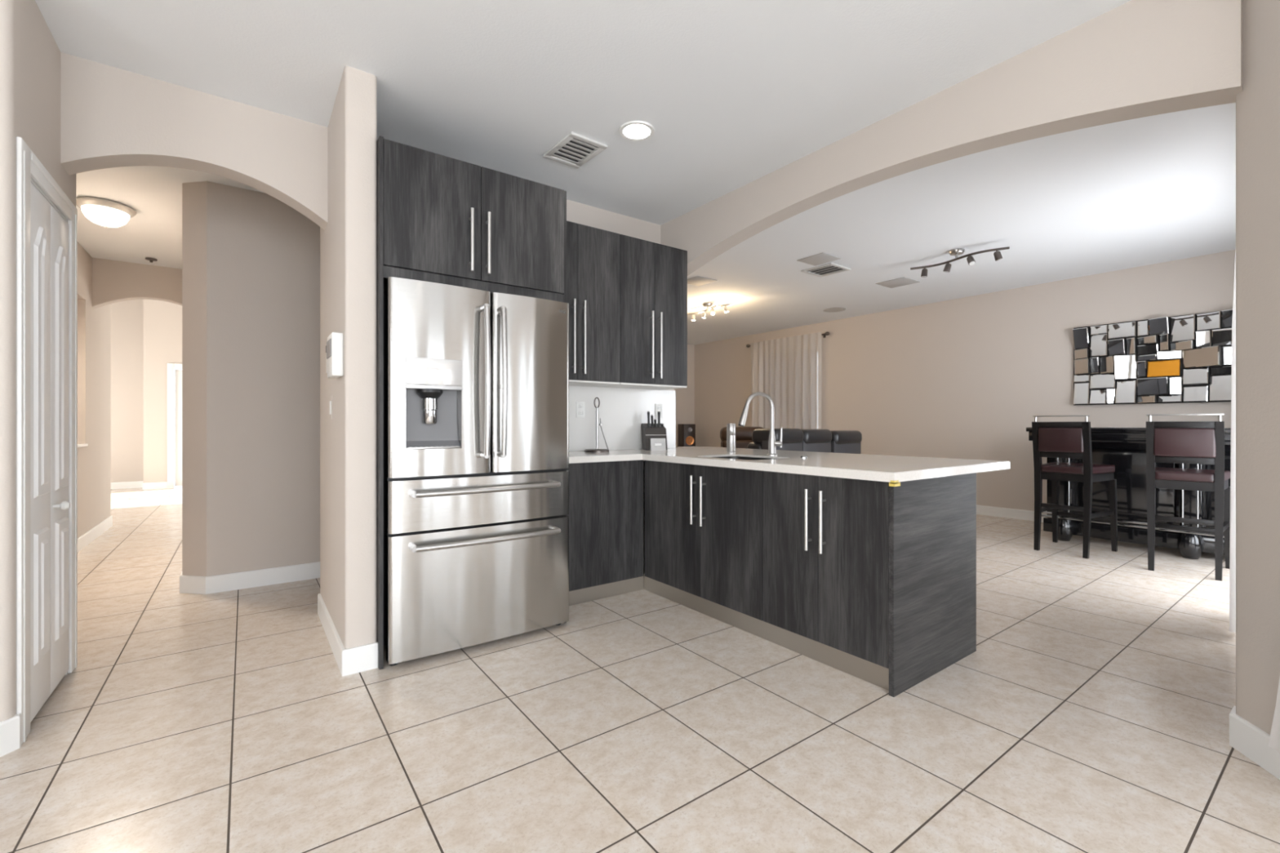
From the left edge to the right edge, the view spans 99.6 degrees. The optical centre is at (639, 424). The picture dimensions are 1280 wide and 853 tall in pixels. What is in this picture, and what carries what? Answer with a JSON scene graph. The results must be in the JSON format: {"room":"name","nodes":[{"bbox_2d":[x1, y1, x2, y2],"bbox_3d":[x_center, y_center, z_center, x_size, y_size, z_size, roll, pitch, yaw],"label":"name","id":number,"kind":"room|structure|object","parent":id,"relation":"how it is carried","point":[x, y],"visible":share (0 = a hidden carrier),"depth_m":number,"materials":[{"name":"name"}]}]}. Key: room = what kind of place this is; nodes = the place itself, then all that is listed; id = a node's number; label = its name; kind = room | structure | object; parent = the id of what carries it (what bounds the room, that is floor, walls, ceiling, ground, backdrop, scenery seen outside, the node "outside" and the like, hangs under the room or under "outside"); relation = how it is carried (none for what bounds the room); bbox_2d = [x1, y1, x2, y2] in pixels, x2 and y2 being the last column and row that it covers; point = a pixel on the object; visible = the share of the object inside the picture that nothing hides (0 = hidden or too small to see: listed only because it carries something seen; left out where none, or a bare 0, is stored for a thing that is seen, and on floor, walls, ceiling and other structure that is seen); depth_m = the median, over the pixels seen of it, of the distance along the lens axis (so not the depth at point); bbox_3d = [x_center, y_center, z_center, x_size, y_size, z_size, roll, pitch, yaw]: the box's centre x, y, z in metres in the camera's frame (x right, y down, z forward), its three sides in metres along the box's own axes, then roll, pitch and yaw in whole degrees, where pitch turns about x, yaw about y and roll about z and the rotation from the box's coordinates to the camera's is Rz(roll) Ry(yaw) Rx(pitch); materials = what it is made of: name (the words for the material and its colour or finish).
{"room":"kitchen","nodes":[
{"label":"kitchen","id":0,"kind":"room"},
{"bbox_2d":[0,0,25,721],"bbox_3d":[-3.275,-0.245,1.137,2.652,2.750,0.150,0,0,-36],"label":"wall","id":1,"kind":"structure","parent":0,"point":[12,12],"depth_m":1.86,"materials":[{"name":"beige paint"}]},
{"bbox_2d":[0,712,22,756],"bbox_3d":[-3.234,1.073,1.093,2.666,0.115,0.058,0,0,-36],"label":"baseboard","id":2,"kind":"structure","parent":1,"relation":"attached to","point":[11,729],"depth_m":1.86,"materials":[{"name":"white paint"}]},
{"bbox_2d":[25,0,66,195],"bbox_3d":[-2.459,-1.275,2.182,0.102,0.690,0.575,0,0,-36],"label":"wall","id":3,"kind":"structure","parent":0,"point":[42,53],"depth_m":2.16,"materials":[{"name":"beige paint"}]},
{"bbox_2d":[66,173,75,674],"bbox_3d":[-2.676,-0.245,2.478,0.102,2.750,0.160,0,0,-36],"label":"wall","id":4,"kind":"structure","parent":0,"point":[71,180],"depth_m":2.51,"materials":[{"name":"beige paint"}]},
{"bbox_2d":[16,136,77,743],"bbox_3d":[-2.453,0.060,2.187,0.119,2.140,0.786,0,0,-36],"label":"trim","id":5,"kind":"structure","parent":4,"relation":"attached to","point":[29,170],"depth_m":1.94,"materials":[{"name":"white paint"}]},
{"bbox_2d":[31,182,70,721],"bbox_3d":[-2.405,0.104,2.221,0.082,2.008,0.563,0,0,-36],"label":"door","id":6,"kind":"structure","parent":4,"relation":"in","point":[50,233],"depth_m":2.16,"materials":[{"name":"white paint"}]},
{"bbox_2d":[77,242,111,537],"bbox_3d":[-4.569,-0.245,4.068,0.180,2.750,4.640,0,0,-36],"label":"wall","id":7,"kind":"structure","parent":0,"point":[94,325],"depth_m":5.28,"materials":[{"name":"beige paint"}]},
{"bbox_2d":[77,444,88,447],"bbox_3d":[-4.976,0.194,4.705,0.115,0.022,0.790,0,0,-36],"label":"trim","id":8,"kind":"structure","parent":7,"relation":"attached to","point":[78,445],"depth_m":4.88,"materials":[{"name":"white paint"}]},
{"bbox_2d":[77,515,112,552],"bbox_3d":[-4.503,1.073,4.141,0.014,0.115,4.600,0,0,-36],"label":"baseboard","id":9,"kind":"structure","parent":7,"relation":"attached to","point":[88,537],"depth_m":5.27,"materials":[{"name":"white paint"}]},
{"bbox_2d":[111,299,143,482],"bbox_3d":[-9.606,-0.970,9.156,1.890,4.200,0.120,0,0,-36],"label":"wall","id":10,"kind":"structure","parent":0,"point":[127,316],"depth_m":9.52,"materials":[{"name":"beige paint"}]},
{"bbox_2d":[111,480,167,489],"bbox_3d":[-9.311,1.073,9.016,2.200,0.115,0.454,0,0,-36],"label":"baseboard","id":11,"kind":"structure","parent":10,"relation":"attached to","point":[149,486],"depth_m":9.44,"materials":[{"name":"white paint"}]},
{"bbox_2d":[92,257,182,308],"bbox_3d":[-4.968,-1.351,5.597,0.980,0.538,0.120,0,0,-36],"label":"wall","id":12,"kind":"structure","parent":0,"point":[113,281],"depth_m":5.43,"materials":[{"name":"beige paint"}]},
{"bbox_2d":[143,299,173,483],"bbox_3d":[-8.555,-0.970,9.651,0.390,4.200,0.560,0,0,-36],"label":"wall","id":13,"kind":"structure","parent":0,"point":[157,314],"depth_m":9.40,"materials":[{"name":"beige paint"}]},
{"bbox_2d":[167,363,182,488],"bbox_3d":[-7.854,0.030,9.801,1.080,2.200,0.025,0,0,-36],"label":"trim","id":14,"kind":"structure","parent":13,"relation":"attached to","point":[171,366],"depth_m":9.50,"materials":[{"name":"white paint"}]},
{"bbox_2d":[173,302,182,364],"bbox_3d":[-7.897,-2.030,9.860,0.920,2.080,0.120,0,0,-36],"label":"wall","id":15,"kind":"structure","parent":0,"point":[177,308],"depth_m":9.57,"materials":[{"name":"beige paint"}]},
{"bbox_2d":[60,52,327,230],"bbox_3d":[-2.154,-1.356,2.711,1.030,0.528,0.140,0,0,-36],"label":"wall","id":16,"kind":"structure","parent":0,"point":[111,117],"depth_m":2.60,"materials":[{"name":"beige paint"}]},
{"bbox_2d":[182,181,319,576],"bbox_3d":[-2.515,-0.245,5.596,3.220,2.750,2.775,0,0,-36],"label":"wall","id":17,"kind":"structure","parent":0,"point":[251,260],"depth_m":3.74,"materials":[{"name":"beige paint"}]},
{"bbox_2d":[179,561,319,594],"bbox_3d":[-2.590,1.073,5.533,3.054,0.115,2.789,0,0,-36],"label":"baseboard","id":18,"kind":"structure","parent":17,"relation":"attached to","point":[262,577],"depth_m":3.72,"materials":[{"name":"white paint"}]},
{"bbox_2d":[566,199,674,565],"bbox_3d":[-0.719,-0.245,3.847,2.382,2.750,0.140,0,0,-36],"label":"wall","id":19,"kind":"structure","parent":0,"point":[576,212],"depth_m":4.16,"materials":[{"name":"beige paint"}]},
{"bbox_2d":[383,138,564,302],"bbox_3d":[-1.011,-1.004,3.062,0.943,0.645,0.772,0,0,-36],"label":"upper cabinet","id":20,"kind":"object","parent":19,"relation":"attached to","point":[445,215],"depth_m":2.74,"materials":[{"name":"black wood"}]},
{"bbox_2d":[566,220,620,386],"bbox_3d":[-0.477,-0.802,3.701,0.630,1.049,0.375,0,0,-36],"label":"upper cabinet","id":21,"kind":"object","parent":19,"relation":"attached to","point":[593,254],"visible":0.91,"depth_m":3.64,"materials":[{"name":"black wood"}]},
{"bbox_2d":[568,385,675,451],"bbox_3d":[-0.274,-0.040,4.073,1.398,0.474,0.017,0,0,-36],"label":"backsplash","id":22,"kind":"structure","parent":19,"relation":"attached to","point":[622,411],"depth_m":4.13,"materials":[{"name":"white"}]},
{"bbox_2d":[576,401,584,417],"bbox_3d":[-0.433,-0.105,3.940,0.072,0.116,0.009,0,0,-36],"label":"wall outlet","id":23,"kind":"object","parent":22,"relation":"attached to","point":[580,405],"visible":1,"depth_m":3.94,"materials":[{"name":"white plastic"}]},
{"bbox_2d":[655,404,662,417],"bbox_3d":[0.153,-0.105,4.368,0.072,0.116,0.009,0,0,-36],"label":"wall outlet","id":24,"kind":"object","parent":22,"relation":"attached to","point":[658,406],"visible":0.8,"depth_m":4.36,"materials":[{"name":"white plastic"}]},
{"bbox_2d":[598,234,687,390],"bbox_3d":[0.028,-0.802,4.070,0.616,1.049,0.375,0,0,-36],"label":"upper cabinet","id":25,"kind":"object","parent":19,"relation":"attached to","point":[654,276],"visible":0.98,"depth_m":3.94,"materials":[{"name":"black wood"}]},
{"bbox_2d":[35,0,1235,345],"bbox_3d":[0.339,-1.670,3.096,11.200,0.100,12.200,0,0,-36],"label":"ceiling","id":26,"kind":"structure","parent":0,"point":[732,93],"depth_m":2.86,"materials":[{"name":"white paint"}]},
{"bbox_2d":[75,196,136,228],"bbox_3d":[-3.950,-1.534,4.000,0.330,0.170,0.330,0,0,-36],"label":"ceiling lamp","id":27,"kind":"object","parent":26,"relation":"attached to","point":[106,213],"visible":0.98,"depth_m":3.92,"materials":[{"name":"white glass"}]},
{"bbox_2d":[145,257,157,262],"bbox_3d":[-4.786,-1.601,5.296,0.090,0.038,0.090,0,0,-36],"label":"smoke detector","id":28,"kind":"object","parent":26,"relation":"attached to","point":[151,260],"visible":1,"depth_m":5.28,"materials":[{"name":"brown plastic"}]},
{"bbox_2d":[542,131,608,168],"bbox_3d":[-0.386,-1.613,3.198,0.245,0.014,0.335,0,0,-38],"label":"ceiling vent","id":29,"kind":"object","parent":26,"relation":"in","point":[575,150],"visible":1,"depth_m":3.19,"materials":[{"name":"white metal"}]},
{"bbox_2d":[618,120,654,141],"bbox_3d":[-0.018,-1.615,2.984,0.196,0.010,0.196,0,0,-36],"label":"recessed light","id":30,"kind":"object","parent":26,"relation":"in","point":[633,131],"visible":1,"depth_m":2.97,"materials":[{"name":"white paint"}]},
{"bbox_2d":[687,275,717,286],"bbox_3d":[0.660,-1.616,6.117,0.300,0.006,0.300,0,0,-36],"label":"ceiling speaker","id":31,"kind":"object","parent":26,"relation":"attached to","point":[699,281],"visible":0.8,"depth_m":6.11,"materials":[{"name":"grey plastic"}]},
{"bbox_2d":[687,302,732,320],"bbox_3d":[0.906,-1.528,7.263,0.138,0.181,0.843,0,0,-33],"label":"track light","id":32,"kind":"object","parent":26,"relation":"attached to","point":[705,304],"visible":0.98,"depth_m":7.22,"materials":[{"name":"grey metal"}]},
{"bbox_2d":[796,252,841,266],"bbox_3d":[1.757,-1.616,5.308,0.300,0.006,0.300,0,0,-36],"label":"ceiling speaker","id":33,"kind":"object","parent":26,"relation":"attached to","point":[821,258],"visible":1,"depth_m":5.29,"materials":[{"name":"grey plastic"}]},
{"bbox_2d":[800,262,850,277],"bbox_3d":[1.949,-1.613,5.672,0.360,0.014,0.360,0,0,-38],"label":"ceiling vent","id":34,"kind":"object","parent":26,"relation":"in","point":[830,268],"visible":1,"depth_m":5.67,"materials":[{"name":"white metal"}]},
{"bbox_2d":[822,307,845,312],"bbox_3d":[2.752,-1.616,7.658,0.300,0.008,0.300,0,0,-36],"label":"ceiling speaker","id":35,"kind":"object","parent":26,"relation":"attached to","point":[830,309],"visible":1,"depth_m":7.62,"materials":[{"name":"grey plastic"}]},
{"bbox_2d":[875,276,919,288],"bbox_3d":[2.948,-1.616,6.187,0.340,0.006,0.340,0,0,-36],"label":"ceiling speaker","id":36,"kind":"object","parent":26,"relation":"attached to","point":[904,281],"visible":1,"depth_m":6.17,"materials":[{"name":"grey plastic"}]},
{"bbox_2d":[910,246,1009,277],"bbox_3d":[2.950,-1.528,5.041,0.138,0.181,0.843,0,0,-33],"label":"track light","id":37,"kind":"object","parent":26,"relation":"attached to","point":[997,255],"visible":1,"depth_m":5.00,"materials":[{"name":"grey metal"}]},
{"bbox_2d":[0,484,1279,852],"bbox_3d":[-1.136,1.180,5.115,11.200,0.100,17.200,0,0,-36],"label":"floor","id":38,"kind":"structure","parent":0,"point":[1093,704],"depth_m":1.96,"materials":[{"name":"beige tile"}]},
{"bbox_2d":[320,66,376,648],"bbox_3d":[-1.570,-0.245,2.881,0.133,2.750,0.995,0,0,-36],"label":"wall pier","id":39,"kind":"object","parent":38,"relation":"on","point":[348,242],"visible":0.84,"depth_m":2.50,"materials":[{"name":"beige paint"}]},
{"bbox_2d":[325,345,327,373],"bbox_3d":[-1.595,-0.335,2.779,0.026,0.140,0.130,0,0,-36],"label":"thermostat","id":40,"kind":"object","parent":39,"relation":"attached to","point":[326,345],"visible":0.23,"depth_m":2.80,"materials":[{"name":"white plastic"}]},
{"bbox_2d":[329,395,333,419],"bbox_3d":[-1.603,-0.085,2.804,0.010,0.120,0.070,0,0,-36],"label":"light switch","id":41,"kind":"object","parent":39,"relation":"attached to","point":[331,397],"visible":1,"depth_m":2.78,"materials":[{"name":"white plastic"}]},
{"bbox_2d":[326,332,343,378],"bbox_3d":[-1.431,-0.319,2.533,0.052,0.198,0.180,0,0,-36],"label":"intercom panel","id":42,"kind":"object","parent":39,"relation":"attached to","point":[335,344],"visible":1,"depth_m":2.47,"materials":[{"name":"white plastic"}]},
{"bbox_2d":[317,593,377,676],"bbox_3d":[-1.572,1.073,2.871,0.147,0.115,1.009,0,0,-36],"label":"baseboard","id":43,"kind":"object","parent":39,"relation":"attached to","point":[352,660],"visible":1,"depth_m":2.49,"materials":[{"name":"white paint"}]},
{"bbox_2d":[376,135,383,669],"bbox_3d":[-1.411,-0.099,2.792,0.018,2.457,0.743,0,0,-36],"label":"panel","id":44,"kind":"object","parent":38,"relation":"on","point":[380,143],"visible":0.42,"depth_m":2.50,"materials":[{"name":"black wood"}]},
{"bbox_2d":[383,276,568,666],"bbox_3d":[-0.969,0.229,3.016,0.933,1.802,0.866,0,0,-36],"label":"refrigerator","id":45,"kind":"object","parent":38,"relation":"on","point":[476,382],"visible":0.99,"depth_m":2.67,"materials":[{"name":"grey metal"}]},
{"bbox_2d":[562,191,566,622],"bbox_3d":[-0.639,-0.099,3.368,0.018,2.457,0.723,0,0,-36],"label":"panel","id":46,"kind":"object","parent":38,"relation":"on","point":[564,294],"visible":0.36,"depth_m":3.08,"materials":[{"name":"black wood"}]},
{"bbox_2d":[566,459,644,605],"bbox_3d":[-0.394,0.684,3.663,0.722,0.892,0.530,0,0,-36],"label":"base cabinet","id":47,"kind":"object","parent":38,"relation":"on","point":[606,514],"depth_m":3.47,"materials":[{"name":"grey wood"}]},
{"bbox_2d":[678,424,695,446],"bbox_3d":[0.920,0.565,10.641,0.280,1.130,0.360,0,0,-16],"label":"loudspeaker","id":48,"kind":"object","parent":38,"relation":"on","point":[686,433],"visible":0.48,"depth_m":10.50,"materials":[{"name":"black wood"}]},
{"bbox_2d":[644,460,763,620],"bbox_3d":[0.617,0.631,3.433,0.787,0.787,1.028,0,0,-36],"label":"base cabinet","id":49,"kind":"object","parent":38,"relation":"on","point":[704,524],"visible":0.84,"depth_m":3.13,"materials":[{"name":"black wood"}]},
{"bbox_2d":[568,446,1009,482],"bbox_3d":[0.519,0.218,3.343,1.818,0.040,2.454,0,0,-36],"label":"countertop","id":50,"kind":"structure","parent":49,"relation":"on","point":[880,468],"depth_m":2.86,"materials":[{"name":"white stone"}]},
{"bbox_2d":[584,397,608,452],"bbox_3d":[-0.307,0.003,3.862,0.176,0.391,0.176,0,0,-36],"label":"paper towel holder","id":51,"kind":"object","parent":50,"relation":"on","point":[597,450],"visible":1,"depth_m":3.85,"materials":[{"name":"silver metal"}]},
{"bbox_2d":[640,423,667,450],"bbox_3d":[0.114,0.096,4.181,0.170,0.204,0.189,0,0,-14],"label":"knife block","id":52,"kind":"object","parent":50,"relation":"on","point":[653,438],"visible":0.95,"depth_m":4.14,"materials":[{"name":"grey wood"}]},
{"bbox_2d":[647,411,649,426],"bbox_3d":[0.067,-0.039,4.204,0.022,0.124,0.041,0,0,-6],"label":"kitchen knife","id":53,"kind":"object","parent":52,"relation":"in","point":[648,412],"visible":1,"depth_m":4.20,"materials":[{"name":"black plastic"}]},
{"bbox_2d":[650,414,653,426],"bbox_3d":[0.095,-0.024,4.208,0.022,0.094,0.035,0,0,-14],"label":"kitchen knife","id":54,"kind":"object","parent":52,"relation":"on","point":[651,415],"visible":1,"depth_m":4.20,"materials":[{"name":"black plastic"}]},
{"bbox_2d":[657,411,660,426],"bbox_3d":[0.148,-0.039,4.224,0.022,0.124,0.042,0,0,3],"label":"kitchen knife","id":55,"kind":"object","parent":52,"relation":"on","point":[659,412],"visible":1,"depth_m":4.22,"materials":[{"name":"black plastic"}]},
{"bbox_2d":[726,423,735,452],"bbox_3d":[0.650,0.097,3.856,0.064,0.203,0.064,0,0,-36],"label":"canister","id":56,"kind":"object","parent":50,"relation":"on","point":[731,428],"visible":1,"depth_m":3.83,"materials":[{"name":"grey metal"}]},
{"bbox_2d":[713,456,771,460],"bbox_3d":[0.618,0.320,3.256,0.380,0.220,0.490,0,0,-36],"label":"sink","id":57,"kind":"object","parent":50,"relation":"in","point":[725,457],"visible":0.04,"depth_m":3.47,"materials":[{"name":"grey metal"}]},
{"bbox_2d":[737,391,782,455],"bbox_3d":[0.753,-0.002,3.411,0.288,0.400,0.079,0,0,-8],"label":"faucet","id":58,"kind":"object","parent":50,"relation":"on","point":[772,443],"visible":0.98,"depth_m":3.41,"materials":[{"name":"grey metal"}]},
{"bbox_2d":[888,480,900,486],"bbox_3d":[1.044,0.242,2.216,0.044,0.024,0.024,0,0,-36],"label":"guard","id":59,"kind":"object","parent":50,"relation":"attached to","point":[893,483],"visible":1,"depth_m":2.20,"materials":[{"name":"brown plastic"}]},
{"bbox_2d":[720,426,763,448],"bbox_3d":[1.521,0.560,7.654,0.940,1.040,0.920,0,0,-1],"label":"recliner","id":60,"kind":"object","parent":38,"relation":"on","point":[743,434],"visible":0.17,"depth_m":7.84,"materials":[{"name":"brown leather"}]},
{"bbox_2d":[720,440,753,448],"bbox_3d":[1.515,0.470,7.943,0.640,0.480,0.260,0,0,-1],"label":"cushion","id":61,"kind":"object","parent":60,"relation":"on","point":[739,443],"depth_m":7.82,"materials":[{"name":"brown leather"}]},
{"bbox_2d":[643,573,888,690],"bbox_3d":[0.549,1.078,3.001,0.017,0.104,1.780,0,0,-36],"label":"toe kick","id":62,"kind":"object","parent":38,"relation":"on","point":[872,673],"visible":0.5,"depth_m":2.76,"materials":[{"name":"silver metal"}]},
{"bbox_2d":[746,428,862,453],"bbox_3d":[1.566,0.588,5.993,1.904,1.085,0.920,0,0,-40],"label":"sofa","id":63,"kind":"object","parent":38,"relation":"on","point":[793,439],"visible":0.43,"depth_m":5.60,"materials":[{"name":"black leather"}]},
{"bbox_2d":[746,442,761,448],"bbox_3d":[1.317,0.427,5.521,0.515,0.485,0.200,0,0,-40],"label":"cushion","id":64,"kind":"object","parent":63,"relation":"on","point":[753,445],"depth_m":5.35,"materials":[{"name":"black leather"}]},
{"bbox_2d":[763,471,888,668],"bbox_3d":[1.122,0.631,2.741,0.787,0.787,0.680,0,0,-36],"label":"base cabinet","id":65,"kind":"object","parent":38,"relation":"on","point":[826,539],"visible":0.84,"depth_m":2.48,"materials":[{"name":"black wood"}]},
{"bbox_2d":[888,472,976,697],"bbox_3d":[1.355,0.684,2.473,0.774,0.892,0.023,0,0,-36],"label":"end panel","id":66,"kind":"object","parent":38,"relation":"on","point":[932,522],"visible":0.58,"depth_m":2.42,"materials":[{"name":"grey wood"}]},
{"bbox_2d":[1031,414,1117,559],"bbox_3d":[3.873,0.527,4.847,0.568,1.206,0.478,0,0,-33],"label":"bar stool","id":67,"kind":"object","parent":38,"relation":"on","point":[1072,440],"visible":1,"depth_m":4.74,"materials":[{"name":"black wood"}]},
{"bbox_2d":[1038,427,1084,453],"bbox_3d":[3.665,0.138,4.711,0.050,0.215,0.330,0,0,-33],"label":"cushion","id":68,"kind":"object","parent":67,"relation":"on","point":[1051,440],"depth_m":4.69,"materials":[{"name":"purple leather"}]},
{"bbox_2d":[1026,426,1231,559],"bbox_3d":[4.619,0.581,4.916,0.780,1.098,1.650,0,0,-36],"label":"bar","id":69,"kind":"object","parent":38,"relation":"on","point":[1123,448],"visible":0.4,"depth_m":4.88,"materials":[{"name":"black paint"}]},
{"bbox_2d":[1146,413,1230,581],"bbox_3d":[4.261,0.527,4.221,0.568,1.206,0.478,0,0,-42],"label":"bar stool","id":70,"kind":"object","parent":38,"relation":"on","point":[1202,442],"visible":0.99,"depth_m":4.07,"materials":[{"name":"black wood"}]},
{"bbox_2d":[1153,427,1216,457],"bbox_3d":[4.077,0.138,4.053,0.050,0.215,0.330,0,0,-42],"label":"cushion","id":71,"kind":"object","parent":70,"relation":"on","point":[1168,442],"depth_m":4.03,"materials":[{"name":"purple leather"}]},
{"bbox_2d":[1229,248,1235,632],"bbox_3d":[3.359,0.020,3.005,0.534,2.180,0.069,0,0,-36],"label":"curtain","id":72,"kind":"object","parent":38,"relation":"on","point":[1233,465],"visible":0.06,"depth_m":2.88,"materials":[{"name":"white fabric"}]},
{"bbox_2d":[674,344,694,446],"bbox_3d":[-0.757,-0.245,9.775,4.790,2.750,0.120,0,0,-36],"label":"wall","id":73,"kind":"structure","parent":0,"point":[685,397],"depth_m":10.96,"materials":[{"name":"beige paint"}]},
{"bbox_2d":[694,323,819,447],"bbox_3d":[2.007,-0.245,9.950,0.120,2.750,3.100,0,0,-36],"label":"wall","id":74,"kind":"structure","parent":0,"point":[722,368],"depth_m":10.39,"materials":[{"name":"beige paint"}]},
{"bbox_2d":[660,0,1242,275],"bbox_3d":[1.165,-1.385,3.167,0.143,0.470,3.180,0,0,-36],"label":"wall","id":75,"kind":"structure","parent":0,"point":[1136,59],"depth_m":2.34,"materials":[{"name":"beige paint"}]},
{"bbox_2d":[819,249,1235,511],"bbox_3d":[4.426,-0.245,6.639,0.120,2.750,5.100,0,0,-36],"label":"wall","id":76,"kind":"structure","parent":0,"point":[966,377],"depth_m":6.63,"materials":[{"name":"beige paint"}]},
{"bbox_2d":[746,331,830,347],"bbox_3d":[2.461,-1.407,9.133,0.109,0.075,1.735,0,0,-36],"label":"curtain rod","id":77,"kind":"object","parent":76,"relation":"attached to","point":[827,333],"visible":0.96,"depth_m":8.54,"materials":[{"name":"brown metal"}]},
{"bbox_2d":[751,332,822,429],"bbox_3d":[2.405,-0.282,9.070,0.087,2.325,1.482,0,0,-36],"label":"sheer curtain","id":78,"kind":"object","parent":77,"relation":"hanging from","point":[788,370],"visible":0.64,"depth_m":8.96,"materials":[{"name":"beige fabric"}]},
{"bbox_2d":[976,504,1046,522],"bbox_3d":[3.475,1.073,7.827,0.014,0.115,8.020,0,0,-36],"label":"baseboard","id":79,"kind":"structure","parent":76,"relation":"attached to","point":[1020,514],"depth_m":6.52,"materials":[{"name":"white paint"}]},
{"bbox_2d":[1072,309,1232,405],"bbox_3d":[5.088,-0.635,5.429,0.233,0.854,1.235,0,0,-36],"label":"wall art","id":80,"kind":"object","parent":76,"relation":"attached to","point":[1184,358],"visible":0.94,"depth_m":5.41,"materials":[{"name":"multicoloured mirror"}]},
{"bbox_2d":[1235,0,1279,734],"bbox_3d":[2.166,-0.245,1.595,0.380,2.750,0.580,0,0,-36],"label":"wall column","id":81,"kind":"structure","parent":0,"point":[1258,104],"depth_m":1.80,"materials":[{"name":"beige paint"}]},
{"bbox_2d":[1229,706,1279,779],"bbox_3d":[2.072,1.073,1.592,0.188,0.115,0.713,0,0,-3],"label":"baseboard","id":82,"kind":"structure","parent":81,"relation":"attached to","point":[1251,741],"depth_m":1.81,"materials":[{"name":"white paint"}]},
{"bbox_2d":[1268,676,1279,754],"bbox_3d":[1.948,-0.035,1.541,0.080,2.070,0.274,0,0,13],"label":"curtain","id":83,"kind":"object","parent":81,"relation":"hanging from","point":[1274,739],"visible":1,"depth_m":1.67,"materials":[{"name":"white fabric"}]},
{"bbox_3d":[-6.831,-0.970,10.639,1.720,4.200,0.120,0,0,-36],"label":"wall","id":84,"kind":"structure","parent":0,"visible":0},
{"bbox_2d":[174,369,182,486],"bbox_3d":[-7.884,0.065,9.843,0.880,2.070,0.053,0,0,-36],"label":"door","id":85,"kind":"structure","parent":84,"relation":"in","point":[178,373],"depth_m":9.60,"materials":[{"name":"white paint"}]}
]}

